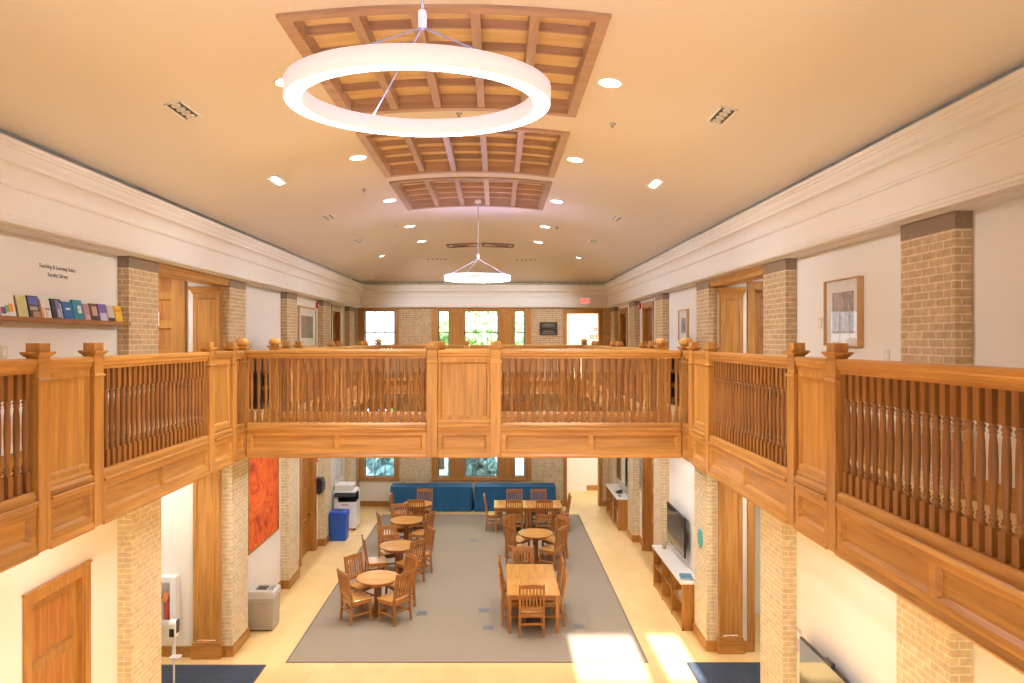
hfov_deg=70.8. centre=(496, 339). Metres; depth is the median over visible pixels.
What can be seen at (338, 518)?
recycling bin
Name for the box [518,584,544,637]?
dining chair
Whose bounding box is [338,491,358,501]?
tray
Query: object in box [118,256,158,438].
brick pier
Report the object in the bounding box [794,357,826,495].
railing panel
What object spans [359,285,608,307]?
trim
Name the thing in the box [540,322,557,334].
wall plaque
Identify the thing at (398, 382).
trim
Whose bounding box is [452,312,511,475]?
trim
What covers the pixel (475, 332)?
window
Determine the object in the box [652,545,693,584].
countertop
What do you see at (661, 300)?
brick pier
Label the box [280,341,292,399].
newel post
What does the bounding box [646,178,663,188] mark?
lamp fixture
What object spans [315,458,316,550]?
door frame
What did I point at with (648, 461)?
door
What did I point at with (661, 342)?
newel post
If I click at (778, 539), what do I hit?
brick pier
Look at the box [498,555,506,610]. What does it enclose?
dining chair
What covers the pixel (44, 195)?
trim
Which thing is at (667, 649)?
floor
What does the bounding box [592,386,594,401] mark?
trim
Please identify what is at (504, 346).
balustrade
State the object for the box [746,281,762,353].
door
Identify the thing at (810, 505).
trim
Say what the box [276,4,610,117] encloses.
ceiling panel
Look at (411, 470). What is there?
wall
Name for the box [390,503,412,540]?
dining chair
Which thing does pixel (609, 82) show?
recessed light
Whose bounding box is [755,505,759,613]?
wall
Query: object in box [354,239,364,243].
lamp fixture
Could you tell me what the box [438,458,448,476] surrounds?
window
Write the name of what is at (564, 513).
dining chair
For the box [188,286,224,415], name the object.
pilaster
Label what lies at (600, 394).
trim
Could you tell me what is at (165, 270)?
trim
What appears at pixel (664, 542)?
glass jar
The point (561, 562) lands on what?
dining chair
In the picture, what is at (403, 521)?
round table
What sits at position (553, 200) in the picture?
recessed light
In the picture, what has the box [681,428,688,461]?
trim
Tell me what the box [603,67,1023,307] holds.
trim
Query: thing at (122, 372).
balustrade
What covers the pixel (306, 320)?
print
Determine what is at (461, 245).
ceiling vent
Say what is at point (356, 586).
dining chair
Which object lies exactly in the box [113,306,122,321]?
book
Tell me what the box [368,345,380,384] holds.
balustrade
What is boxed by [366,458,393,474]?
spruce tree
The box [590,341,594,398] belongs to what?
newel post
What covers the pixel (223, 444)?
trim
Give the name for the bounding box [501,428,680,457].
trim
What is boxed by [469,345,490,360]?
railing panel
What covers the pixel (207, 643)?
pilaster
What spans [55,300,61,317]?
print
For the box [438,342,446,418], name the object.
newel post
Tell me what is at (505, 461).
trim
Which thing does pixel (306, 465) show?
door
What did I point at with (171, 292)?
door
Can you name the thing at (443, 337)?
leafy tree
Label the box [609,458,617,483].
brick pier
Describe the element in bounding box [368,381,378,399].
trim
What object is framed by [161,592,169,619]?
fire extinguisher
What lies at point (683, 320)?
print
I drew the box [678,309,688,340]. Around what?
framed picture
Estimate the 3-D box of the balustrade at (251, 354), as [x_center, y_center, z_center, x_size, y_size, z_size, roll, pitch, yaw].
[-2.010,0.620,9.101,2.255,0.980,0.118,0,0,0]
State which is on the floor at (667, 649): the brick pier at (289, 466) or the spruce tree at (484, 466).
the brick pier at (289, 466)
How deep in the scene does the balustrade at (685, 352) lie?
8.96 m
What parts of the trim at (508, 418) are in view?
frame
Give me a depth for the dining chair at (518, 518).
19.88 m
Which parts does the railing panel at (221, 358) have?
frame, hand rail, moulding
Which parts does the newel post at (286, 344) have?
cap moulding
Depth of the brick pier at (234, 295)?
12.46 m
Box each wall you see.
[0,128,351,682]
[161,281,209,645]
[352,278,613,500]
[567,314,597,490]
[614,62,1023,682]
[728,278,762,640]
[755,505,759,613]
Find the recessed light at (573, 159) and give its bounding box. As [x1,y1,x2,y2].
[566,156,583,161]
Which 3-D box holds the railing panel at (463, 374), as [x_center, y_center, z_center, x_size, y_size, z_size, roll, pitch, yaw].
[-0.410,0.620,9.100,0.655,0.980,0.120,0,0,0]
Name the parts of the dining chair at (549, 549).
seat, leg, crest rail, leg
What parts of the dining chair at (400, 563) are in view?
seat, leg, crest rail, leg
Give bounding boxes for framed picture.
[297,305,315,346]
[333,458,343,485]
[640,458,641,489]
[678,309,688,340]
[823,276,863,346]
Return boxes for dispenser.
[168,619,178,637]
[316,476,325,494]
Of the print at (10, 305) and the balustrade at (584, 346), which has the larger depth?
the balustrade at (584, 346)
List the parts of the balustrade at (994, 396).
hand rail, rail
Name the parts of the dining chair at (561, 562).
leg, leg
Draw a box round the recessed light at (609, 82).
[597,77,622,87]
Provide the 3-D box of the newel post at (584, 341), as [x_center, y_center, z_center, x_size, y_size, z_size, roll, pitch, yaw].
[2.395,0.719,19.655,0.180,1.503,0.180,0,0,0]
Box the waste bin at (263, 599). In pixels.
[248,584,280,630]
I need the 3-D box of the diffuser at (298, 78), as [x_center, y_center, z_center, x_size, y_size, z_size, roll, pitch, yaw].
[-0.385,-1.166,3.600,1.298,0.067,1.296,0,0,0]
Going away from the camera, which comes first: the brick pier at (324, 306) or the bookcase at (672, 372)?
the bookcase at (672, 372)
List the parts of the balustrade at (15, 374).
rail, hand rail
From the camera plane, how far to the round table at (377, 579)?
14.13 m
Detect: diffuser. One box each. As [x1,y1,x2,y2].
[284,65,549,136]
[445,277,509,282]
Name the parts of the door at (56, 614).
frame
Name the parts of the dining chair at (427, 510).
seat, crest rail, leg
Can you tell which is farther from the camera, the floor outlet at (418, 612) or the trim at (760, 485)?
the floor outlet at (418, 612)
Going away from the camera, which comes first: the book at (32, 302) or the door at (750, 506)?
the book at (32, 302)
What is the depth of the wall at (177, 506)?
12.29 m
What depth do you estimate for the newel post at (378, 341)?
19.59 m
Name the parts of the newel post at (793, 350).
cap moulding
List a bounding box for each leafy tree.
[391,318,483,469]
[439,312,523,344]
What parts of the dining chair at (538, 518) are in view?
seat, crest rail, leg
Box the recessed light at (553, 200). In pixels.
[550,199,562,202]
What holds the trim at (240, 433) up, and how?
attached to the floor at (1013, 517)
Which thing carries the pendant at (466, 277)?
hanging from the ceiling
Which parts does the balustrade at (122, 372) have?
hand rail, rail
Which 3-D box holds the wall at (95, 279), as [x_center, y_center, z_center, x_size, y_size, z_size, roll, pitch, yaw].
[-4.765,1.250,9.800,0.150,8.300,27.600,0,0,0]
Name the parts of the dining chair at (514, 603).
leg, leg, seat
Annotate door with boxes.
[22,559,92,682]
[158,276,185,389]
[299,458,314,566]
[331,305,341,345]
[563,309,602,377]
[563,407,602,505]
[619,307,627,346]
[641,301,653,347]
[645,458,652,552]
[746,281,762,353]
[747,500,754,651]
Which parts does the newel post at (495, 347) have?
cap moulding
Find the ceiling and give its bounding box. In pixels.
[0,0,1023,281]
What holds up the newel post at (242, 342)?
on the floor at (1013, 517)
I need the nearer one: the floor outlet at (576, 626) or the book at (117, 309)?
the book at (117, 309)
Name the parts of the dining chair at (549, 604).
seat, leg, leg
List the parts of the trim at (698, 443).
frame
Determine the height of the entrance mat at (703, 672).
0.014 m
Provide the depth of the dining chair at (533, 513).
21.21 m
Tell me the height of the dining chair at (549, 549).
0.987 m
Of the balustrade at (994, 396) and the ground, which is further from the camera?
the ground
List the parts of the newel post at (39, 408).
cap moulding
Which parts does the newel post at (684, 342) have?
cap moulding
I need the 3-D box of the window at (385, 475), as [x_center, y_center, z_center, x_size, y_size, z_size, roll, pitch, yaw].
[-3.795,3.325,23.465,0.990,2.250,0.050,0,0,0]
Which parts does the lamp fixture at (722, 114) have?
plate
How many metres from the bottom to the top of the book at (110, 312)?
0.196 m
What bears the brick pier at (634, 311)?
on the floor at (1013, 517)
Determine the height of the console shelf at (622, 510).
0.900 m
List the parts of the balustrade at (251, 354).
hand rail, rail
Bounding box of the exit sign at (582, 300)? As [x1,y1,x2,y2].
[580,298,589,303]
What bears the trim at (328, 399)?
attached to the floor at (1013, 517)
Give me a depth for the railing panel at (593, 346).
17.47 m
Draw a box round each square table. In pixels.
[494,500,527,532]
[506,564,555,577]
[506,578,559,632]
[527,500,562,527]
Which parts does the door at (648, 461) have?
frame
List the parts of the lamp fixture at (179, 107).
plate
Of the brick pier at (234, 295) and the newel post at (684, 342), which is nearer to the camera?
the newel post at (684, 342)
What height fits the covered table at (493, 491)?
0.768 m
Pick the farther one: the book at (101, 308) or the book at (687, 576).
the book at (687, 576)
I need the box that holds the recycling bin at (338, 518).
[329,509,349,540]
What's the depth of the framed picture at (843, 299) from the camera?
7.86 m
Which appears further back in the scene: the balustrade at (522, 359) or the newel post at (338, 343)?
the newel post at (338, 343)
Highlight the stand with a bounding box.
[168,618,181,682]
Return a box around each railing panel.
[50,357,93,495]
[214,351,232,438]
[291,348,300,410]
[334,346,340,395]
[438,350,489,427]
[445,349,490,416]
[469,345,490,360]
[592,345,594,385]
[641,348,648,409]
[692,351,704,438]
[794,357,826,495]
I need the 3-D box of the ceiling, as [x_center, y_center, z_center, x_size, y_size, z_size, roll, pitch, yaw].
[-0.410,-2.232,9.645,7.900,0.735,27.290,0,0,0]
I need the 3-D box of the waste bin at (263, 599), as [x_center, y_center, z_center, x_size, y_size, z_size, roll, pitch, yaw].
[-4.380,5.030,13.547,0.500,0.739,0.466,0,0,0]
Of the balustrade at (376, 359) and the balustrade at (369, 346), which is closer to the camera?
the balustrade at (376, 359)
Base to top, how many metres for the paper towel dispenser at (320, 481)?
0.414 m
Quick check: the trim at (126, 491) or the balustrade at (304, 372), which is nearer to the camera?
the trim at (126, 491)
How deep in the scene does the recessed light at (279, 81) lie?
6.87 m
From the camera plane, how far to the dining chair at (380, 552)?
17.01 m
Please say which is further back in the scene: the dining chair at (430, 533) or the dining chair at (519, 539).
the dining chair at (519, 539)
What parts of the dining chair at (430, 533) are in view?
seat, leg, leg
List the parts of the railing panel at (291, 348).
frame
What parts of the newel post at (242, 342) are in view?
cap moulding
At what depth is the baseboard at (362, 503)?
23.37 m
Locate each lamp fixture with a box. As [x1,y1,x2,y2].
[163,100,201,120]
[266,175,287,185]
[322,214,335,220]
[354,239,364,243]
[589,239,597,243]
[610,215,623,221]
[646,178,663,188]
[707,106,737,124]
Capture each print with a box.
[8,303,13,311]
[27,296,37,304]
[33,311,40,316]
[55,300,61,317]
[91,306,97,315]
[100,313,107,320]
[301,315,312,337]
[335,458,341,479]
[681,318,685,332]
[832,290,853,333]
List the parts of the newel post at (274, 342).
cap moulding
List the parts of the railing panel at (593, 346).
frame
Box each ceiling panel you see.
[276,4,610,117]
[355,127,569,177]
[389,177,551,210]
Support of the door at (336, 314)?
in the wall at (95, 279)
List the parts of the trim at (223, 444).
frame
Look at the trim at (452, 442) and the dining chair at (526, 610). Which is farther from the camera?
the dining chair at (526, 610)
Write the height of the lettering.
0.135 m
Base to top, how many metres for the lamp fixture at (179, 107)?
0.082 m
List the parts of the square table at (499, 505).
leg, leg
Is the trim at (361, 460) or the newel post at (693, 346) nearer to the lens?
the newel post at (693, 346)
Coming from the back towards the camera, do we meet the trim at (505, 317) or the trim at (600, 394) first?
the trim at (505, 317)
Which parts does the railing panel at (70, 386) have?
hand rail, moulding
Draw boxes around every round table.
[356,570,398,616]
[379,540,416,573]
[390,516,422,539]
[404,500,432,528]
[518,528,552,563]
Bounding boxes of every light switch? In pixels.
[1,346,7,359]
[818,317,821,328]
[884,350,889,360]
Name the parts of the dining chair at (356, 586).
leg, crest rail, seat, leg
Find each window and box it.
[365,311,394,344]
[365,408,394,476]
[438,311,448,344]
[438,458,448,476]
[465,311,497,344]
[465,457,497,476]
[514,311,524,344]
[514,408,524,476]
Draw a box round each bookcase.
[249,358,268,408]
[667,358,679,403]
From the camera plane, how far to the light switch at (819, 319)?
8.49 m
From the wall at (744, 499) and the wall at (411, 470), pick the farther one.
the wall at (411, 470)
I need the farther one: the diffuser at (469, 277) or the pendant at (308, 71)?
the diffuser at (469, 277)
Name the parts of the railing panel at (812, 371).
moulding, hand rail, frame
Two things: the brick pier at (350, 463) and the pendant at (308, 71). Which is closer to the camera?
the pendant at (308, 71)
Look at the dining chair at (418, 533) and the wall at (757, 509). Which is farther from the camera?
the dining chair at (418, 533)
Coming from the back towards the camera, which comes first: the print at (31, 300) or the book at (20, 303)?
the print at (31, 300)
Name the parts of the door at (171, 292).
frame, casing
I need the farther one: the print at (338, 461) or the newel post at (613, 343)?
the print at (338, 461)
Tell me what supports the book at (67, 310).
on the ledge
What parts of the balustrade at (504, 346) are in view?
hand rail, rail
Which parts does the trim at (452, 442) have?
frame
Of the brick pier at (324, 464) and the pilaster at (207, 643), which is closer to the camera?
the pilaster at (207, 643)
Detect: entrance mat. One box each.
[161,665,265,682]
[686,662,759,682]
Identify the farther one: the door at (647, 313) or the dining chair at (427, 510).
the dining chair at (427, 510)
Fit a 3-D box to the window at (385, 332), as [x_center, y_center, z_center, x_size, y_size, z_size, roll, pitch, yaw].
[-3.795,-0.255,23.465,0.990,1.410,0.050,0,0,0]
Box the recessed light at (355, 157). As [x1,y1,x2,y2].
[349,155,366,159]
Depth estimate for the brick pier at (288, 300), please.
15.75 m
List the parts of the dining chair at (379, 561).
leg, seat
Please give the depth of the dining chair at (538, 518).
19.89 m
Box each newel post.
[20,343,55,552]
[78,343,107,526]
[198,342,217,472]
[222,342,239,462]
[235,337,251,455]
[267,338,282,421]
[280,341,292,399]
[293,341,304,402]
[327,341,335,397]
[336,341,342,410]
[357,341,363,401]
[375,339,382,348]
[425,342,439,456]
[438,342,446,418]
[463,341,469,348]
[489,342,502,456]
[581,339,587,377]
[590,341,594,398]
[594,341,600,401]
[609,341,615,348]
[615,341,623,401]
[638,341,646,401]
[647,341,657,410]
[654,338,668,421]
[677,337,692,456]
[686,342,701,461]
[702,342,719,472]
[783,343,809,526]
[821,343,853,551]
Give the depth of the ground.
33.19 m
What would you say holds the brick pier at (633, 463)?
on the floor at (667, 649)
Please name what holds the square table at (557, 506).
on the carpet at (464, 579)
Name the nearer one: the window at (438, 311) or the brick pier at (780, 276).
the brick pier at (780, 276)
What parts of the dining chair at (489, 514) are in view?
leg, seat, leg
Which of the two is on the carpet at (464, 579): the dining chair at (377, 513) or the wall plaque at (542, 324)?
the dining chair at (377, 513)
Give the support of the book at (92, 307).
on the ledge
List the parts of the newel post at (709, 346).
cap moulding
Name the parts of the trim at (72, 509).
frame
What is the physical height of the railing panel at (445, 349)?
0.980 m
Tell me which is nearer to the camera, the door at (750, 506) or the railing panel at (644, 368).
the railing panel at (644, 368)
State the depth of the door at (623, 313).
22.11 m
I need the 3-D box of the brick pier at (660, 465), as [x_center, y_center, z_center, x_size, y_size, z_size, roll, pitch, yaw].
[3.739,3.440,16.350,0.177,3.920,0.780,0,0,0]
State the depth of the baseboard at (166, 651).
12.27 m
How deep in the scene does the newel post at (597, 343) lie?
16.93 m
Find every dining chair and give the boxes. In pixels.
[337,568,372,626]
[344,552,373,610]
[361,534,387,571]
[376,510,399,549]
[377,524,402,569]
[377,569,414,626]
[385,552,418,610]
[389,492,409,524]
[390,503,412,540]
[395,538,426,581]
[408,499,426,532]
[408,525,434,572]
[409,510,435,545]
[414,488,432,513]
[483,493,502,530]
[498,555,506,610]
[498,566,525,626]
[502,514,529,557]
[503,524,531,564]
[505,500,522,529]
[507,489,521,522]
[512,546,534,600]
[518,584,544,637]
[531,489,547,526]
[535,500,552,534]
[538,525,567,570]
[538,555,563,610]
[539,566,567,626]
[542,514,569,560]
[553,493,571,530]
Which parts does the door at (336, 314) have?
frame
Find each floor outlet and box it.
[416,611,426,614]
[479,608,488,611]
[483,625,493,629]
[573,624,584,628]
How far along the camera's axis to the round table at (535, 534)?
17.39 m
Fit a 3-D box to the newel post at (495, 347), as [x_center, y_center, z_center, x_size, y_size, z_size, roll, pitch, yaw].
[-0.010,0.746,9.086,0.180,1.448,0.140,0,0,0]
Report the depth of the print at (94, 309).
8.20 m
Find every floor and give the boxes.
[1,376,1016,533]
[161,490,759,682]
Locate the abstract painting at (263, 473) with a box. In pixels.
[248,458,278,554]
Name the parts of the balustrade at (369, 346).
hand rail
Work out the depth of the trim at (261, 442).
9.05 m
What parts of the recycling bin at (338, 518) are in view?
lid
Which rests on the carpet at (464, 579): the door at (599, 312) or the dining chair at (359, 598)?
the dining chair at (359, 598)
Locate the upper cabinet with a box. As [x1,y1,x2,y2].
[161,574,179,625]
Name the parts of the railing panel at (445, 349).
hand rail, frame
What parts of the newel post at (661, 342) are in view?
cap moulding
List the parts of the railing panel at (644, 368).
frame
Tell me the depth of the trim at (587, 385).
18.55 m
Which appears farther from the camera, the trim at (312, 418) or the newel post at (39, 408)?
the trim at (312, 418)
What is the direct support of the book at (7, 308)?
on the ledge
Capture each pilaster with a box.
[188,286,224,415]
[191,469,222,659]
[716,287,747,352]
[717,481,743,653]
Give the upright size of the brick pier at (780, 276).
2.320 m
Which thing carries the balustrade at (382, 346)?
on the trim at (398, 382)
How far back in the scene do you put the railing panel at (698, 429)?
8.39 m
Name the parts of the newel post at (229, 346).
cap moulding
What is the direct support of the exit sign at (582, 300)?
attached to the wall at (411, 470)
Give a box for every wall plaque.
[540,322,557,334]
[697,529,702,547]
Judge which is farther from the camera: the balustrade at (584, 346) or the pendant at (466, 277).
the balustrade at (584, 346)
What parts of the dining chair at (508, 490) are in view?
crest rail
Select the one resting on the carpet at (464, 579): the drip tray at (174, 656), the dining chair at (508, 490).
the dining chair at (508, 490)
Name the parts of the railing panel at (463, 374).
hand rail, moulding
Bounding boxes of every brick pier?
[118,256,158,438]
[118,498,160,682]
[222,279,245,350]
[222,458,247,645]
[281,292,296,348]
[281,458,298,579]
[318,300,329,346]
[318,458,330,538]
[345,306,353,345]
[345,406,355,481]
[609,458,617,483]
[610,307,617,343]
[628,458,639,534]
[629,301,639,347]
[653,458,668,544]
[655,293,668,349]
[694,466,716,640]
[696,280,716,350]
[760,508,796,682]
[763,258,796,439]
[896,594,971,682]
[901,211,972,498]
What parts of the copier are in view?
paper drawer, control panel, paper drawer, paper drawer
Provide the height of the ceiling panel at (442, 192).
0.267 m
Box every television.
[617,458,626,486]
[667,502,685,558]
[800,637,849,682]
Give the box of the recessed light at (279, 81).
[274,77,282,86]
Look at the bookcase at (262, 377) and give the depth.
13.30 m
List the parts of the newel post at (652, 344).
cap moulding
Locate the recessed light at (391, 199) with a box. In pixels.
[383,198,396,201]
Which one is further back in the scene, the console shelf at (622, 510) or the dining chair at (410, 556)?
the console shelf at (622, 510)
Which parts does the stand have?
plate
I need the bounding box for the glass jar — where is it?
[662,541,665,548]
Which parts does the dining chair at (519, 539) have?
leg, crest rail, leg, seat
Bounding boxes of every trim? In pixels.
[0,133,364,307]
[0,501,40,572]
[49,481,96,548]
[103,441,211,523]
[158,263,230,285]
[214,433,233,471]
[236,428,246,461]
[246,428,426,457]
[283,417,426,421]
[304,399,328,410]
[342,387,361,410]
[358,402,399,480]
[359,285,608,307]
[359,308,398,344]
[359,481,531,500]
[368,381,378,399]
[384,381,421,393]
[431,402,531,480]
[432,308,530,344]
[437,428,489,457]
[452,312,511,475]
[501,381,581,393]
[501,417,652,421]
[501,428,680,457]
[586,383,588,397]
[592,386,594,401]
[599,389,608,410]
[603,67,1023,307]
[617,398,638,410]
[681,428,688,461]
[690,433,704,471]
[707,441,787,523]
[708,265,762,286]
[791,481,826,548]
[833,501,1023,674]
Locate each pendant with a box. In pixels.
[283,0,550,136]
[444,200,509,282]
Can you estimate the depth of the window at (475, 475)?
23.44 m
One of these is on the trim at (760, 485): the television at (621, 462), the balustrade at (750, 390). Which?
the balustrade at (750, 390)
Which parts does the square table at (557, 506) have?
leg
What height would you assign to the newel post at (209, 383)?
1.448 m
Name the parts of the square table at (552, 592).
leg, leg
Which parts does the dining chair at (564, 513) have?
leg, seat, leg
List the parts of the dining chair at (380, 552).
leg, crest rail, seat, leg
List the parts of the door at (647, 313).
frame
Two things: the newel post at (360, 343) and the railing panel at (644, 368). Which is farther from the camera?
the newel post at (360, 343)
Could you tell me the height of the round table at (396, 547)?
0.720 m
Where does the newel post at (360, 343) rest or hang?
on the floor at (1013, 517)
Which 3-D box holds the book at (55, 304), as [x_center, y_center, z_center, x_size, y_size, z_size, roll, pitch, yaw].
[-4.585,-0.320,7.495,0.061,0.215,0.170,0,0,0]
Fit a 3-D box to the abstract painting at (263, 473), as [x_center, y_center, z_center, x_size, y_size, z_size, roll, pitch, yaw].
[-4.663,3.095,14.440,0.050,1.890,1.880,0,0,0]
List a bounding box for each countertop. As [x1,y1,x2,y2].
[605,484,627,499]
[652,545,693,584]
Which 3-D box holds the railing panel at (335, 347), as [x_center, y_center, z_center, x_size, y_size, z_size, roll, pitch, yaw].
[-3.210,0.620,14.275,0.120,0.980,0.545,0,0,0]
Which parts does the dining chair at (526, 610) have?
leg, seat, rail, crest rail, leg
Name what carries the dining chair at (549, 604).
on the carpet at (464, 579)
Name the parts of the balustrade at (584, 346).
hand rail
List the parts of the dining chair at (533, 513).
leg, crest rail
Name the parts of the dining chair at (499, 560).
leg, leg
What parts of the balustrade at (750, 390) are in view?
hand rail, rail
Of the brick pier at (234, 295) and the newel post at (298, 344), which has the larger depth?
the brick pier at (234, 295)
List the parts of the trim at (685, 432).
frame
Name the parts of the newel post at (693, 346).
cap moulding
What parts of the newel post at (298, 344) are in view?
cap moulding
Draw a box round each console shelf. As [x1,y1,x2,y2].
[605,484,627,529]
[652,545,693,630]
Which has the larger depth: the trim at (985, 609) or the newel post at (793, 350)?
the newel post at (793, 350)
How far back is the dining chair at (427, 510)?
21.29 m
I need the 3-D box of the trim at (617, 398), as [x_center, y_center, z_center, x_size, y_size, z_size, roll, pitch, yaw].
[2.375,1.294,12.795,0.130,0.372,2.130,0,0,0]
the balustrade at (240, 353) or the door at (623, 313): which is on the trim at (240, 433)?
the balustrade at (240, 353)
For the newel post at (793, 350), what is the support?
on the floor at (1013, 517)
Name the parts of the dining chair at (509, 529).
leg, crest rail, leg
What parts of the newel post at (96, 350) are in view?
cap moulding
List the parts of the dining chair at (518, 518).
crest rail, leg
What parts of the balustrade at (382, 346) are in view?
rail, hand rail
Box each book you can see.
[0,292,15,315]
[13,295,28,316]
[25,295,41,317]
[38,299,51,317]
[48,298,63,318]
[61,301,73,318]
[69,300,84,319]
[82,304,90,319]
[88,303,98,319]
[96,304,107,320]
[106,305,115,320]
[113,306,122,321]
[679,573,692,579]
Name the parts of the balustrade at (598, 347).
hand rail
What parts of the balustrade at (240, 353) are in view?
rail, hand rail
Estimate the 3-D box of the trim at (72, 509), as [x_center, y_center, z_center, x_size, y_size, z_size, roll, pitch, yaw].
[-3.195,1.294,5.365,0.130,0.372,0.550,0,0,0]
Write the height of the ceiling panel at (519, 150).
0.267 m
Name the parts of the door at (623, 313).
frame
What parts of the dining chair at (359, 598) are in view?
leg, crest rail, leg, seat, leg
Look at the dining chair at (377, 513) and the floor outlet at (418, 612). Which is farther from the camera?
the dining chair at (377, 513)
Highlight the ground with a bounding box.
[366,409,523,474]
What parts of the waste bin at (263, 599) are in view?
moulding, lid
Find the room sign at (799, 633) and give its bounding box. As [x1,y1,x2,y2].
[797,627,801,652]
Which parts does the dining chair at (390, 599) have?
leg, seat, leg, rail, crest rail, leg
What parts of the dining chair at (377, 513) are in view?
leg, seat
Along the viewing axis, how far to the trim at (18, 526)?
4.77 m
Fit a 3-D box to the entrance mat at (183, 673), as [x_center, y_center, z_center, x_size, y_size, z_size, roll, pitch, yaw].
[-4.875,5.393,10.915,2.110,0.014,2.090,0,0,0]
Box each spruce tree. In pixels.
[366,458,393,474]
[447,457,496,474]
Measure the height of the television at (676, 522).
0.800 m
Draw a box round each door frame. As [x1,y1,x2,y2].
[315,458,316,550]
[642,458,644,550]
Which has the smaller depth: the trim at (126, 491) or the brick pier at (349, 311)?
the trim at (126, 491)
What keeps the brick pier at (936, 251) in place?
on the floor at (1013, 517)
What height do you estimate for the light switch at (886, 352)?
0.130 m
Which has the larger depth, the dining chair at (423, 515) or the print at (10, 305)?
the dining chair at (423, 515)
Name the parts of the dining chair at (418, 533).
seat, leg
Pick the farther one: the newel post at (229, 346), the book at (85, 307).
the newel post at (229, 346)
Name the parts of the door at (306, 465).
frame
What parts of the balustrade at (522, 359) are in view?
rail, hand rail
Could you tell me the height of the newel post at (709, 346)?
1.448 m
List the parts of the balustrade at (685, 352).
hand rail, rail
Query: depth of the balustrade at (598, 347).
16.20 m
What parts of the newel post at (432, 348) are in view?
cap moulding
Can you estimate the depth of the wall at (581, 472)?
25.75 m
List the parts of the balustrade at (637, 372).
hand rail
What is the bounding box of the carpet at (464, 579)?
[285,514,647,662]
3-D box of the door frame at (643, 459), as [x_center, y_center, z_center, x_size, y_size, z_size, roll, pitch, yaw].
[3.870,3.750,18.499,0.290,3.300,0.102,0,0,0]
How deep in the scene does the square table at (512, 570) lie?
14.52 m
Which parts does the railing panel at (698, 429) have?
hand rail, moulding, frame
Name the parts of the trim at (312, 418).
frame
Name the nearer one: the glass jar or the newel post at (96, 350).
the newel post at (96, 350)
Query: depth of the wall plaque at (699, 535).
12.81 m
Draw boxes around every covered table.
[390,483,472,511]
[474,483,555,511]
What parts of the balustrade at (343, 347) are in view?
hand rail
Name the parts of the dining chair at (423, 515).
crest rail, leg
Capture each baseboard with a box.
[0,429,329,656]
[360,501,605,505]
[587,448,1015,651]
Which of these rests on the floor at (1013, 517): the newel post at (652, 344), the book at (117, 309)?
the newel post at (652, 344)
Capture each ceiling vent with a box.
[446,243,478,247]
[482,243,513,247]
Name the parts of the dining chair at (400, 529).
crest rail, seat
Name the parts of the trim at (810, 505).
frame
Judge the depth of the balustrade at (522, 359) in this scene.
10.43 m
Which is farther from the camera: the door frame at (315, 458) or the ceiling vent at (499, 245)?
the ceiling vent at (499, 245)
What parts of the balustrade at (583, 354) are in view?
hand rail, rail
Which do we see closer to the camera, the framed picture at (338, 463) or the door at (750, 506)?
the door at (750, 506)
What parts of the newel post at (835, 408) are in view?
cap moulding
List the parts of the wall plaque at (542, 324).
plate, plate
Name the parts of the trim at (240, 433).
frame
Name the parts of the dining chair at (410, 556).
seat, leg, crest rail, leg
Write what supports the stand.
on the entrance mat at (183, 673)
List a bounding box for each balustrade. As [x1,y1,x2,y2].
[0,359,37,513]
[103,352,209,476]
[237,350,244,430]
[247,350,426,427]
[279,349,426,416]
[303,347,332,406]
[342,346,361,393]
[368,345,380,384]
[381,345,463,380]
[501,345,581,380]
[501,349,656,416]
[501,350,680,427]
[582,345,591,383]
[596,346,610,392]
[618,347,639,406]
[682,350,688,429]
[709,352,786,476]
[836,359,1023,589]
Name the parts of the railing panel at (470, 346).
hand rail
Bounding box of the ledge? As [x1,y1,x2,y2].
[0,315,130,324]
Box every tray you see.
[169,654,181,658]
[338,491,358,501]
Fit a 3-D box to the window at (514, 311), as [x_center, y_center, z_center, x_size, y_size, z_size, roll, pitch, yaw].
[0.750,-0.255,23.465,0.360,1.410,0.050,0,0,0]
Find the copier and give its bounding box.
[334,482,359,529]
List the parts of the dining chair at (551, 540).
seat, leg, crest rail, leg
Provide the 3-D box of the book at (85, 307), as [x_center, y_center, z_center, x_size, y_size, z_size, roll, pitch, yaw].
[-4.583,-0.308,8.038,0.056,0.191,0.120,0,0,0]
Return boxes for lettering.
[39,263,75,278]
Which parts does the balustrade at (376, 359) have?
hand rail, rail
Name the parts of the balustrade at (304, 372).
rail, hand rail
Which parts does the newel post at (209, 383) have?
cap moulding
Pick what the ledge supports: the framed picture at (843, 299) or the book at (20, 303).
the book at (20, 303)
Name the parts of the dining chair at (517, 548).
leg, crest rail, leg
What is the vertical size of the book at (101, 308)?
0.205 m
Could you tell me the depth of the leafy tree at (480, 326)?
38.70 m
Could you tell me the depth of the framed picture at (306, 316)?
17.68 m
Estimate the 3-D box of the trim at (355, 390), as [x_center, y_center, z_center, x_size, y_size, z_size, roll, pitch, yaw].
[-3.195,1.294,15.760,0.130,0.372,2.140,0,0,0]
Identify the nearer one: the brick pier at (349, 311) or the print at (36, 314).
the print at (36, 314)
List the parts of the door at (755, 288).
frame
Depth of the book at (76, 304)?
7.87 m
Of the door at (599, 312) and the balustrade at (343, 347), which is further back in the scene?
the door at (599, 312)
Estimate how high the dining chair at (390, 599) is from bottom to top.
0.987 m
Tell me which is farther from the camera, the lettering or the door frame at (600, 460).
the door frame at (600, 460)
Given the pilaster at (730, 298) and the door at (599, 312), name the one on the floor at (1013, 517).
the pilaster at (730, 298)
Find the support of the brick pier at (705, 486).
on the floor at (667, 649)
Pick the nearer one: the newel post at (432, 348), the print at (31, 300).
the print at (31, 300)
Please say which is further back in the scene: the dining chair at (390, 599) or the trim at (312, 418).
the dining chair at (390, 599)
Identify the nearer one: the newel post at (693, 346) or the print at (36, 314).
the print at (36, 314)
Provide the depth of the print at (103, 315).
8.37 m

